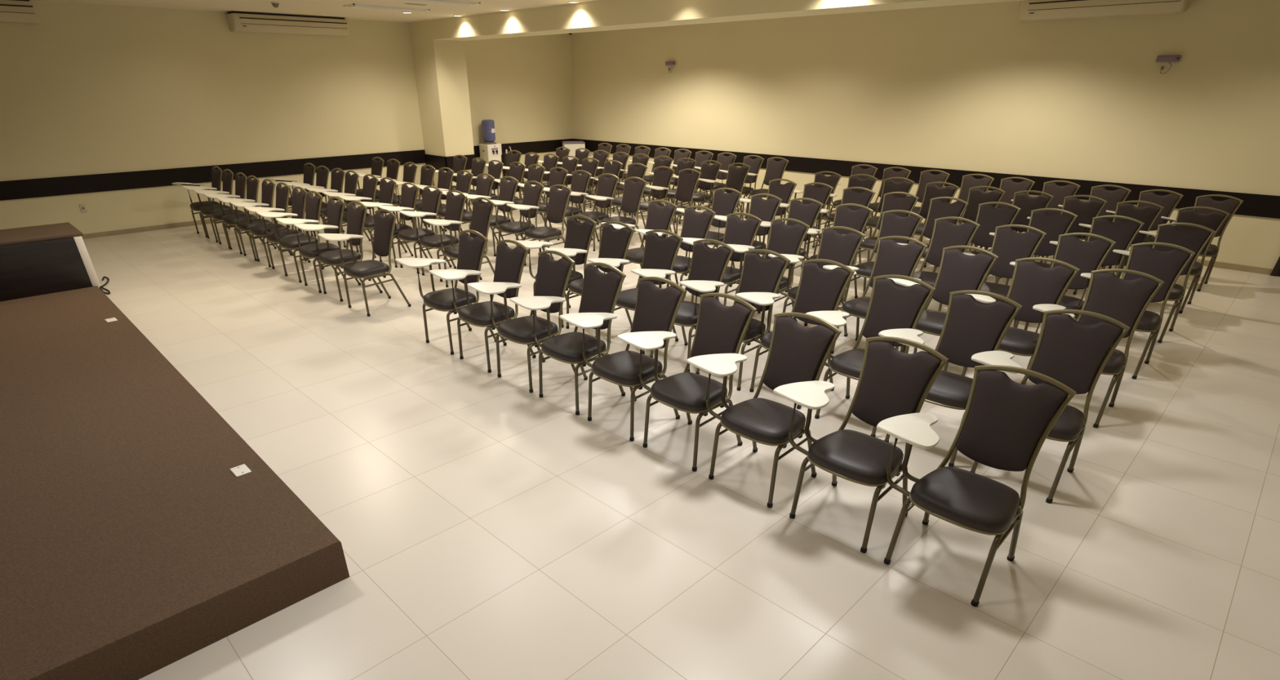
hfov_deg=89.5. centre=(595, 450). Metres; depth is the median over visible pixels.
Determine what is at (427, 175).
chair
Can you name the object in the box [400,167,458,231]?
chair
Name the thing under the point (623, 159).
chair
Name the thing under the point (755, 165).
chair
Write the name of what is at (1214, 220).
chair
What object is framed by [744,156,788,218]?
chair
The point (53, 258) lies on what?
desk
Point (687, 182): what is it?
chair
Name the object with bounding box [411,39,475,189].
wall pillar
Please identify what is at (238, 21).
air conditioner
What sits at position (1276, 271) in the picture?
door
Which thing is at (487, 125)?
water bottle
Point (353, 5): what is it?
recessed light
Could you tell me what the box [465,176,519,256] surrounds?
chair
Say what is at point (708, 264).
chair
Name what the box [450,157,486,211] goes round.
chair
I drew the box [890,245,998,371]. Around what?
chair
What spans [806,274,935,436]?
chair
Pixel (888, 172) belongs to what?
chair
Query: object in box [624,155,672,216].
chair
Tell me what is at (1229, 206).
chair
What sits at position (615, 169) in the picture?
chair
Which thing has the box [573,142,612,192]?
chair
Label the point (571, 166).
chair
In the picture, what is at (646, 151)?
chair
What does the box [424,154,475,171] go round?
trim
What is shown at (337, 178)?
chair
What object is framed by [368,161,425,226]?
chair
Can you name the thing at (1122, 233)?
chair
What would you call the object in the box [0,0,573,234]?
wall
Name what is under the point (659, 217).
chair
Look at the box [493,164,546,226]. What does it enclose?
chair
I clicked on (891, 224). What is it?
chair
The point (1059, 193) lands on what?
chair
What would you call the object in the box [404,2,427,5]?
ceiling vent
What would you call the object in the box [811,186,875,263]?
chair
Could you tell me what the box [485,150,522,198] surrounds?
chair
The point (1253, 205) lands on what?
trim
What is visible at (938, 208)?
chair
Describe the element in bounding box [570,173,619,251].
chair
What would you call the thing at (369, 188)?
chair
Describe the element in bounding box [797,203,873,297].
chair
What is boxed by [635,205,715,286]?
chair
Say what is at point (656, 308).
chair
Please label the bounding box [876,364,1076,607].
chair
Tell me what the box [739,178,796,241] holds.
chair
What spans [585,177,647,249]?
chair
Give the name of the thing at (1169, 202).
chair
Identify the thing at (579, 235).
chair
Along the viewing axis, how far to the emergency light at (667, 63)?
12.93 m
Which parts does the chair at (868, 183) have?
seat, backrest, frame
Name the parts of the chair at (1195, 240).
leg, seat frame, seat, leg, backrest, frame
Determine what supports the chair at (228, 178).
on the floor
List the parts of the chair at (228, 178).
leg, leg, seat, backrest, frame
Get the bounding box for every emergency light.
[665,61,675,72]
[1155,54,1181,73]
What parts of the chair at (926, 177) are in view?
seat, backrest, frame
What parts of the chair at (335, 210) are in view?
leg, seat frame, leg, seat, backrest, frame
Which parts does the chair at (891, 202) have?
seat frame, seat, leg, frame, backrest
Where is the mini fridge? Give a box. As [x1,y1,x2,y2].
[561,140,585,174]
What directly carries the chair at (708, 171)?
on the floor
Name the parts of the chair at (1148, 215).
backrest, frame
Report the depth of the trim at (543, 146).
14.87 m
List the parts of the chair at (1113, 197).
backrest, frame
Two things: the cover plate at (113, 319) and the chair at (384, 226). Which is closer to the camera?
the cover plate at (113, 319)
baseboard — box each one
[81,193,422,239]
[596,177,1271,274]
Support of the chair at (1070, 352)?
on the floor
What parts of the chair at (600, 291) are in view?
leg, seat, seat frame, leg, leg, rail, frame, backrest, leg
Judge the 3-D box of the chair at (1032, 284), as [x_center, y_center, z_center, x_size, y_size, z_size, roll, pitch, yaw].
[3.054,-0.920,4.827,0.608,0.967,0.617,-26,39,-37]
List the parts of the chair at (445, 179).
leg, seat, backrest, frame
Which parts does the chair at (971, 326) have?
leg, seat frame, seat, leg, backrest, frame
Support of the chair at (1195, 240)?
on the floor
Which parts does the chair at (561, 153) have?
backrest, frame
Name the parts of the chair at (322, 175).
backrest, frame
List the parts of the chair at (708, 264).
leg, seat frame, seat, leg, backrest, frame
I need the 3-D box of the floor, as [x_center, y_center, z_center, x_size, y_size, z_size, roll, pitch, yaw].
[-0.783,-1.500,6.946,15.180,0.120,15.206,-26,38,-37]
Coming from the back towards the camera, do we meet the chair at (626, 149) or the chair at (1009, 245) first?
the chair at (626, 149)
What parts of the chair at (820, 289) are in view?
leg, seat frame, seat, backrest, frame, leg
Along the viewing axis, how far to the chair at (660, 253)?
5.65 m
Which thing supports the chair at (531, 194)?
on the floor
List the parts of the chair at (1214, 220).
leg, leg, seat, backrest, frame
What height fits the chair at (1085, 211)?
0.967 m
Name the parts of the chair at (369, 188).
leg, seat, backrest, frame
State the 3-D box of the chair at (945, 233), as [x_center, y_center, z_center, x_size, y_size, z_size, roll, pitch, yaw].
[3.189,-1.736,6.246,0.608,0.967,0.617,-26,39,-37]
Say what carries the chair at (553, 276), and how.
on the floor
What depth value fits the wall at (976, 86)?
9.46 m
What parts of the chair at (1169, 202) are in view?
seat, backrest, frame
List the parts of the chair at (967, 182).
backrest, frame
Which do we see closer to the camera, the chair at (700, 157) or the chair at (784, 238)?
the chair at (784, 238)
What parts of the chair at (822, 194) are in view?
backrest, frame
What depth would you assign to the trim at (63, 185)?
10.41 m
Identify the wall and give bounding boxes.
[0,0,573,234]
[570,0,1279,275]
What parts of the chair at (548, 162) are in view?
backrest, frame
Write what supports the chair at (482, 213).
on the floor
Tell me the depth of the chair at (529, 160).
11.86 m
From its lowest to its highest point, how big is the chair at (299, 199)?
0.967 m
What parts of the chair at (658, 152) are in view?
seat, frame, backrest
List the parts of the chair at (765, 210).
seat, backrest, frame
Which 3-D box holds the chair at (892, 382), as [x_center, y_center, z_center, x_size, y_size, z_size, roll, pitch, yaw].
[1.306,-0.069,3.356,0.608,0.967,0.617,-26,38,-37]
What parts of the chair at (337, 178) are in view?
seat, backrest, frame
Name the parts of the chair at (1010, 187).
backrest, frame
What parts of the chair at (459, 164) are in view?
seat, backrest, frame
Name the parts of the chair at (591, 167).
backrest, frame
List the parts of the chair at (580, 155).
backrest, frame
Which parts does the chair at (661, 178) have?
seat, backrest, frame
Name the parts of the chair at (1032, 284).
leg, seat frame, seat, leg, backrest, frame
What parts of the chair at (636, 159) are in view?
seat, backrest, frame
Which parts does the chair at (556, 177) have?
seat, backrest, frame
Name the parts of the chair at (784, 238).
seat, leg, backrest, frame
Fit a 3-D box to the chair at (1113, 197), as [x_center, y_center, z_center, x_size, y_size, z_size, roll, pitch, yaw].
[6.141,-2.807,8.095,0.608,0.967,0.617,-26,39,-37]
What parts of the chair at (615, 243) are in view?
leg, seat frame, seat, backrest, frame, leg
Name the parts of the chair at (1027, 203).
backrest, frame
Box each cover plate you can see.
[104,317,117,322]
[230,463,251,477]
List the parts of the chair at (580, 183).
seat, backrest, frame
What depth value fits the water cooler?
13.87 m
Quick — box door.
[1270,256,1279,275]
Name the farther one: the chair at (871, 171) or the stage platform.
the chair at (871, 171)
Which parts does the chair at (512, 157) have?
backrest, frame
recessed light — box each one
[343,3,430,12]
[400,0,479,5]
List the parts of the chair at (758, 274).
leg, seat frame, seat, backrest, frame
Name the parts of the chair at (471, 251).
leg, seat, seat frame, leg, backrest, frame, leg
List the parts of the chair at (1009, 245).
seat, backrest, frame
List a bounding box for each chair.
[171,165,238,237]
[181,168,248,242]
[192,172,262,248]
[203,175,276,253]
[217,178,292,261]
[229,182,306,266]
[244,186,323,269]
[256,191,339,282]
[268,162,326,231]
[275,196,360,293]
[278,165,329,235]
[292,168,345,236]
[293,200,382,302]
[305,170,370,241]
[317,208,411,316]
[321,173,377,252]
[337,156,384,213]
[337,177,407,257]
[352,158,399,216]
[360,182,427,267]
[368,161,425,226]
[377,185,451,273]
[386,164,443,231]
[395,229,495,355]
[399,190,466,281]
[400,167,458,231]
[418,169,473,234]
[422,196,494,289]
[429,239,536,373]
[432,154,471,210]
[442,173,498,241]
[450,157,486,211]
[454,160,506,216]
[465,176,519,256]
[466,250,578,392]
[475,161,528,222]
[481,180,544,253]
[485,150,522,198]
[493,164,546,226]
[502,151,539,210]
[506,184,572,266]
[509,262,626,415]
[515,214,596,328]
[517,166,568,227]
[523,153,559,214]
[537,146,570,199]
[541,155,578,215]
[542,169,592,240]
[544,221,635,337]
[555,147,590,204]
[559,276,686,441]
[565,157,599,222]
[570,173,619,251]
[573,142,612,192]
[577,149,608,208]
[584,160,622,224]
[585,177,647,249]
[586,229,683,354]
[591,143,631,192]
[593,151,629,211]
[595,163,647,226]
[600,200,677,285]
[603,153,649,214]
[608,145,650,198]
[617,293,756,471]
[619,165,675,231]
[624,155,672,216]
[628,146,671,200]
[631,239,734,372]
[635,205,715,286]
[645,168,701,234]
[647,157,697,222]
[648,148,692,203]
[671,150,713,208]
[672,160,721,223]
[675,187,742,267]
[679,248,790,391]
[682,212,762,305]
[686,312,841,507]
[694,152,737,209]
[698,162,750,219]
[714,193,782,267]
[719,155,764,217]
[719,217,809,332]
[735,258,854,408]
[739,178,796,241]
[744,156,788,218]
[754,197,823,293]
[768,226,865,336]
[773,182,833,268]
[773,336,948,553]
[786,171,841,247]
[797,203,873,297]
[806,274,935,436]
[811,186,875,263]
[822,173,877,234]
[822,235,928,354]
[826,164,877,231]
[844,209,923,302]
[853,191,919,263]
[863,177,914,237]
[868,166,911,217]
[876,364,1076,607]
[878,289,1022,466]
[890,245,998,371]
[897,216,980,311]
[911,169,950,241]
[914,181,959,267]
[918,196,968,272]
[955,173,994,246]
[959,186,1005,251]
[960,257,1079,384]
[962,224,1046,327]
[965,201,1020,302]
[968,177,1035,250]
[969,309,1129,503]
[985,190,1053,251]
[989,208,1077,284]
[1009,232,1115,329]
[1011,180,1080,262]
[1026,195,1106,292]
[1031,268,1164,427]
[1048,215,1144,295]
[1057,184,1131,266]
[1072,200,1164,294]
[1077,242,1195,379]
[1102,189,1183,269]
[1112,222,1215,342]
[1138,206,1229,313]
[1160,194,1243,291]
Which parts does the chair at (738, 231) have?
leg, seat, seat frame, backrest, frame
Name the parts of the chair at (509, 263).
leg, seat, seat frame, leg, backrest, frame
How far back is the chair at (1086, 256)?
5.50 m
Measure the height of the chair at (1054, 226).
0.967 m
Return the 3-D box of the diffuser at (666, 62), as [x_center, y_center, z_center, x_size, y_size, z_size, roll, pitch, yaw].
[1.471,-7.789,12.928,0.010,0.050,0.180,-26,38,-37]
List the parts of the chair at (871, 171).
seat, backrest, frame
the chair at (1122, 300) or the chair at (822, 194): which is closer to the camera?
the chair at (1122, 300)
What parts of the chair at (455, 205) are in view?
leg, seat, seat frame, leg, backrest, frame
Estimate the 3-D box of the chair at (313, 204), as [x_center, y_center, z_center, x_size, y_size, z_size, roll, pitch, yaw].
[-3.636,-2.619,7.815,0.608,0.967,0.617,-27,39,-38]
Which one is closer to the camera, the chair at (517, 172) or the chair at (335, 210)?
the chair at (335, 210)
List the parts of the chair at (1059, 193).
backrest, frame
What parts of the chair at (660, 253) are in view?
seat frame, seat, frame, backrest, leg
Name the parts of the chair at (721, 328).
leg, leg, seat, seat frame, leg, rail, frame, backrest, leg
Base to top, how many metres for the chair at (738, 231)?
0.967 m
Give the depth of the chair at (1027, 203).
7.64 m
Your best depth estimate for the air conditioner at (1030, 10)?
8.11 m
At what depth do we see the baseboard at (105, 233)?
10.46 m
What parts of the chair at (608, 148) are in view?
backrest, frame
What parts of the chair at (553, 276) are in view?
leg, seat, seat frame, leg, frame, backrest, leg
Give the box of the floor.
[83,181,1279,679]
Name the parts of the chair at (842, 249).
leg, seat, backrest, frame, leg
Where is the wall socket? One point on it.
(82, 206)
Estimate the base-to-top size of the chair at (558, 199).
0.967 m
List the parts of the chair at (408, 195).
leg, seat, leg, backrest, frame, leg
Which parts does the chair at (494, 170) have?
backrest, frame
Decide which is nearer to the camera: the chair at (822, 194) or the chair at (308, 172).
the chair at (822, 194)
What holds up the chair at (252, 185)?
on the floor
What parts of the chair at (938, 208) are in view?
seat, frame, backrest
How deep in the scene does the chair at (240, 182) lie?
9.30 m
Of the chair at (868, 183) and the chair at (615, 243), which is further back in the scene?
the chair at (868, 183)
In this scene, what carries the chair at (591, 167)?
on the floor
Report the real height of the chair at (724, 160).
0.967 m
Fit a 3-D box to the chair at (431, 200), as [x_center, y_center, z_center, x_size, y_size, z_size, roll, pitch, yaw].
[-2.305,-2.821,8.161,0.608,0.967,0.617,-26,39,-37]
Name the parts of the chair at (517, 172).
seat, backrest, frame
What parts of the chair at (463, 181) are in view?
seat, backrest, frame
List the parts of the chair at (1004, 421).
leg, leg, seat frame, seat, leg, frame, backrest, leg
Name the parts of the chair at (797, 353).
leg, leg, seat frame, seat, leg, rail, frame, backrest, leg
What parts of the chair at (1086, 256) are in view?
leg, leg, seat, backrest, frame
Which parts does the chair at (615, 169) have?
seat, backrest, frame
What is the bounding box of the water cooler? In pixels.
[479,142,502,191]
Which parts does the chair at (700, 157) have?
backrest, frame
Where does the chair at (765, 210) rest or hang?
on the floor
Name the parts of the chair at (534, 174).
seat, backrest, frame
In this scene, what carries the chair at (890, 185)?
on the floor
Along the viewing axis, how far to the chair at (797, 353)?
3.62 m
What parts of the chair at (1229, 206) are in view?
leg, seat frame, seat, leg, backrest, frame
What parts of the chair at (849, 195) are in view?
leg, backrest, frame, leg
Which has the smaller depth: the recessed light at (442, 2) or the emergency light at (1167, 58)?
the emergency light at (1167, 58)
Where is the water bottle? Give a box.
[481,119,495,142]
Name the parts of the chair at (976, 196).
backrest, frame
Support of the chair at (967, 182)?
on the floor
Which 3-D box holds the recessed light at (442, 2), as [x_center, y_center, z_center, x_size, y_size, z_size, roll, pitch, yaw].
[-2.180,-6.125,8.767,1.240,0.030,0.320,-26,38,-37]
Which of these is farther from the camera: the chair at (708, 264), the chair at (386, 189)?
the chair at (386, 189)
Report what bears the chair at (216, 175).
on the floor
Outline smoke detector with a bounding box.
[271,1,279,7]
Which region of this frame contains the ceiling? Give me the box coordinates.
[33,0,597,22]
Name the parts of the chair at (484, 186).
seat, backrest, frame, leg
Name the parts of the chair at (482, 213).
leg, seat frame, seat, backrest, frame, leg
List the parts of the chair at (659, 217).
seat, frame, backrest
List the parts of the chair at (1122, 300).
leg, seat frame, seat, leg, backrest, frame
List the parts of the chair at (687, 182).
leg, seat, leg, backrest, frame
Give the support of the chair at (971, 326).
on the floor
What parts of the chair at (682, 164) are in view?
seat, backrest, frame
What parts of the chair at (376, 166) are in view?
seat, backrest, frame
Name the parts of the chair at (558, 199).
seat, seat frame, backrest, frame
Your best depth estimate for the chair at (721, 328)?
3.96 m
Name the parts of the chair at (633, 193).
leg, seat, backrest, frame, leg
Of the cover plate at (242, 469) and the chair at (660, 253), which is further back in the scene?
the chair at (660, 253)
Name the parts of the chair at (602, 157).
backrest, frame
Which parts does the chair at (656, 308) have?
leg, seat, seat frame, leg, rail, frame, backrest, leg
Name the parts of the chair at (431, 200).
leg, seat frame, seat, leg, leg, backrest, frame, leg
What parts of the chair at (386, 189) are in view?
seat, leg, backrest, frame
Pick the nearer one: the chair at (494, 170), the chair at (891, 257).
the chair at (891, 257)
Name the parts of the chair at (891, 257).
seat frame, seat, leg, frame, backrest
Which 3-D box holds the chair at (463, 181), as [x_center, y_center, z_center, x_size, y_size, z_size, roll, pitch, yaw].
[-2.193,-3.644,9.591,0.608,0.967,0.617,-25,38,-36]
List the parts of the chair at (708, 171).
seat frame, seat, frame, backrest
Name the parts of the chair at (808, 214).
seat, backrest, frame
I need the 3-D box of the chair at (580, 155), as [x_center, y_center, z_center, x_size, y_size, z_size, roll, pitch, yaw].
[-0.521,-5.410,12.655,0.608,0.967,0.617,-25,38,-36]
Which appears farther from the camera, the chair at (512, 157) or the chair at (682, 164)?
the chair at (512, 157)
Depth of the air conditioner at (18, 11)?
8.48 m
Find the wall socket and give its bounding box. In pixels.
[78,204,87,212]
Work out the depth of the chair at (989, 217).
6.94 m
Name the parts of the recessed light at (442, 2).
frame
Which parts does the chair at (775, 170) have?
seat, frame, backrest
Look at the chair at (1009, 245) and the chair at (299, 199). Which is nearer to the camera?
the chair at (1009, 245)
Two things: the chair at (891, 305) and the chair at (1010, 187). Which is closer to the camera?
the chair at (891, 305)
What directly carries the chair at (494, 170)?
on the floor
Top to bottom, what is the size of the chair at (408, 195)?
0.967 m
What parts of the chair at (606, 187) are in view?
seat, leg, backrest, frame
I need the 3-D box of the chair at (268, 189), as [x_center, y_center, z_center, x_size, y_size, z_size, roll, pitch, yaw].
[-4.666,-3.160,8.761,0.608,0.967,0.617,-26,39,-37]
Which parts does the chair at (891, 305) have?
leg, seat frame, seat, leg, leg, frame, backrest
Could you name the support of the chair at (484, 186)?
on the floor
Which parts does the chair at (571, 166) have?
backrest, frame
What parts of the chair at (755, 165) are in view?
leg, seat, backrest, frame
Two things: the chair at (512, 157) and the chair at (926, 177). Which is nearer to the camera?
the chair at (926, 177)
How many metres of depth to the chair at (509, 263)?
5.31 m
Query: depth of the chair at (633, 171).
10.23 m
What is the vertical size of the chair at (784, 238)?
0.967 m
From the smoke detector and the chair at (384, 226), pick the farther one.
the smoke detector
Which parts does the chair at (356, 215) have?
leg, leg, seat frame, seat, backrest, frame, leg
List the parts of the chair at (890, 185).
seat, frame, backrest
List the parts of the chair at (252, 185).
leg, leg, seat, backrest, frame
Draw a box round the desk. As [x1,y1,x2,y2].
[0,222,100,301]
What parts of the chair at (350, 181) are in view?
seat, backrest, frame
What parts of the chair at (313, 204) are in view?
leg, seat frame, leg, seat, backrest, frame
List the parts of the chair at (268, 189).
leg, leg, seat, backrest, frame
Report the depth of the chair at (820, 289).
4.74 m
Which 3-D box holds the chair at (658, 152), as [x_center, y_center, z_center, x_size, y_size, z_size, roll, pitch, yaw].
[1.058,-5.460,12.735,0.608,0.967,0.617,-26,39,-37]
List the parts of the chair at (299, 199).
leg, seat, backrest, frame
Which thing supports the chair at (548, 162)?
on the floor
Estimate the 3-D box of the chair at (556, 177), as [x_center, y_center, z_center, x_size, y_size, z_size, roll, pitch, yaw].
[-0.827,-3.831,9.910,0.608,0.967,0.617,-25,38,-36]
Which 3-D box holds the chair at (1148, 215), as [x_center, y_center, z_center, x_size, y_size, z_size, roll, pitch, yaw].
[5.613,-2.203,7.047,0.608,0.967,0.617,-25,38,-37]
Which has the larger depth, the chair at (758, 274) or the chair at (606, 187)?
the chair at (606, 187)
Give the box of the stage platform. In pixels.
[0,285,349,679]
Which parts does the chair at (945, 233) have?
seat, leg, frame, backrest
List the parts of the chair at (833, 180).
leg, backrest, frame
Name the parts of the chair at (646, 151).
backrest, frame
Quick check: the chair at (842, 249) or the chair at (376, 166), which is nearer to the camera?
the chair at (842, 249)
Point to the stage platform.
(131, 546)
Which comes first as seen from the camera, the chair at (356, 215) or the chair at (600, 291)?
the chair at (600, 291)
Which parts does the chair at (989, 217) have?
seat, backrest, frame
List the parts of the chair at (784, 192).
backrest, frame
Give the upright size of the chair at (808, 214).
0.967 m
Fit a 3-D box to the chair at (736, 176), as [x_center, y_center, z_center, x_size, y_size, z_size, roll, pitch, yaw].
[2.020,-4.086,10.339,0.608,0.967,0.617,-25,38,-37]
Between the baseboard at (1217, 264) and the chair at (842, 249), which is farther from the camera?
the baseboard at (1217, 264)
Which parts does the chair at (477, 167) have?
seat, backrest, frame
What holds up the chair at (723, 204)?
on the floor
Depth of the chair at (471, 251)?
5.66 m
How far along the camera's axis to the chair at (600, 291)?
4.63 m
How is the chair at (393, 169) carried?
on the floor
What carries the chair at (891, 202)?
on the floor
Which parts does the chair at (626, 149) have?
backrest, frame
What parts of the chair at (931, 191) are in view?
seat, backrest, frame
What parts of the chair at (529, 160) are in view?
backrest, frame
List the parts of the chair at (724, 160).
seat, backrest, frame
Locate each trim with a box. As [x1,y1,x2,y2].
[0,149,425,200]
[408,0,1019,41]
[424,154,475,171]
[473,138,573,157]
[573,138,1279,218]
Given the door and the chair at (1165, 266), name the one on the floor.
the chair at (1165, 266)
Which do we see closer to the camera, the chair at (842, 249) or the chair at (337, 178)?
the chair at (842, 249)
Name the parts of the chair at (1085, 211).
backrest, frame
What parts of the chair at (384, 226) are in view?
leg, seat frame, seat, leg, rail, backrest, leg, frame, leg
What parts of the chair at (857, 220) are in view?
seat, backrest, frame, leg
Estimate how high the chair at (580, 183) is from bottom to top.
0.967 m
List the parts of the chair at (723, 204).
seat, backrest, frame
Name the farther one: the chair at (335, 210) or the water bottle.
the water bottle
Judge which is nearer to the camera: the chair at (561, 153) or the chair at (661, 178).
the chair at (661, 178)
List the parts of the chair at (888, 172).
seat, frame, backrest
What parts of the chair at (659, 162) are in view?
seat, backrest, frame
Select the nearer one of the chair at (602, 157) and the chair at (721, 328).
the chair at (721, 328)
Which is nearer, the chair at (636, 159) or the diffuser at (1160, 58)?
the diffuser at (1160, 58)
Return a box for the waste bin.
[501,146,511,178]
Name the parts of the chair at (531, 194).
seat frame, seat, leg, backrest, frame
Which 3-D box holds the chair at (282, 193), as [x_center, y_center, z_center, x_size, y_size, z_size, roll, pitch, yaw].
[-4.329,-2.994,8.471,0.608,0.967,0.617,-26,38,-37]
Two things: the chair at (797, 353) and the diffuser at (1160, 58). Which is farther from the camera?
the diffuser at (1160, 58)
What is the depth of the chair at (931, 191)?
8.30 m
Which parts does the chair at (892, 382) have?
leg, leg, seat frame, seat, leg, frame, rail, backrest, leg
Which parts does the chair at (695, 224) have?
leg, seat frame, seat, leg, frame, backrest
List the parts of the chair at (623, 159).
backrest, frame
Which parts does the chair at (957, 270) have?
seat frame, seat, leg, frame, backrest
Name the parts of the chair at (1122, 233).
backrest, frame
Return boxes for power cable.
[99,275,110,293]
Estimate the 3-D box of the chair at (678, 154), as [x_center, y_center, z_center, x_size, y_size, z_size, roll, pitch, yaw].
[1.413,-5.303,12.458,0.608,0.967,0.617,-26,39,-37]
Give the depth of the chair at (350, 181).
9.46 m
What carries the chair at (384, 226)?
on the floor
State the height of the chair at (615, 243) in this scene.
0.967 m
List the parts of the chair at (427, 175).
seat, backrest, frame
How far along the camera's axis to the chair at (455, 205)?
7.73 m
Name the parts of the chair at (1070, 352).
leg, leg, seat, seat frame, frame, backrest, leg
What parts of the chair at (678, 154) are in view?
seat, backrest, frame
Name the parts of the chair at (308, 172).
seat, backrest, frame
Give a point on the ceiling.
(331, 8)
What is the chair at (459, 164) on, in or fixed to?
on the floor
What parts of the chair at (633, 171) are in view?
seat, backrest, frame, leg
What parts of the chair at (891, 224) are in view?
leg, seat frame, seat, leg, frame, backrest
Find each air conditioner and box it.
[0,0,40,24]
[226,10,349,36]
[1018,0,1190,21]
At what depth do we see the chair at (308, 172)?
10.36 m
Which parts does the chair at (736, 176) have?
backrest, frame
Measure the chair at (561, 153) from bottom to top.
0.967 m
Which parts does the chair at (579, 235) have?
leg, seat, backrest, frame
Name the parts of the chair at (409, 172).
seat, leg, backrest, frame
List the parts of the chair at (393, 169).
seat, backrest, frame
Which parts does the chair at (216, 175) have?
leg, leg, seat, backrest, frame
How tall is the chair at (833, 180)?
0.967 m
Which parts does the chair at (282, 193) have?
leg, leg, seat, backrest, frame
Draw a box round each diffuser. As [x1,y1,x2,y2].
[665,61,672,64]
[1157,55,1177,61]
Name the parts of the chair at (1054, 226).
seat, backrest, frame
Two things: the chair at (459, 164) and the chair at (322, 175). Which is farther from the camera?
the chair at (459, 164)
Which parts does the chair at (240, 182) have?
leg, leg, seat, backrest, frame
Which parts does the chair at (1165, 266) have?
leg, seat frame, seat, leg, backrest, frame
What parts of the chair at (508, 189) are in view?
leg, seat, backrest, frame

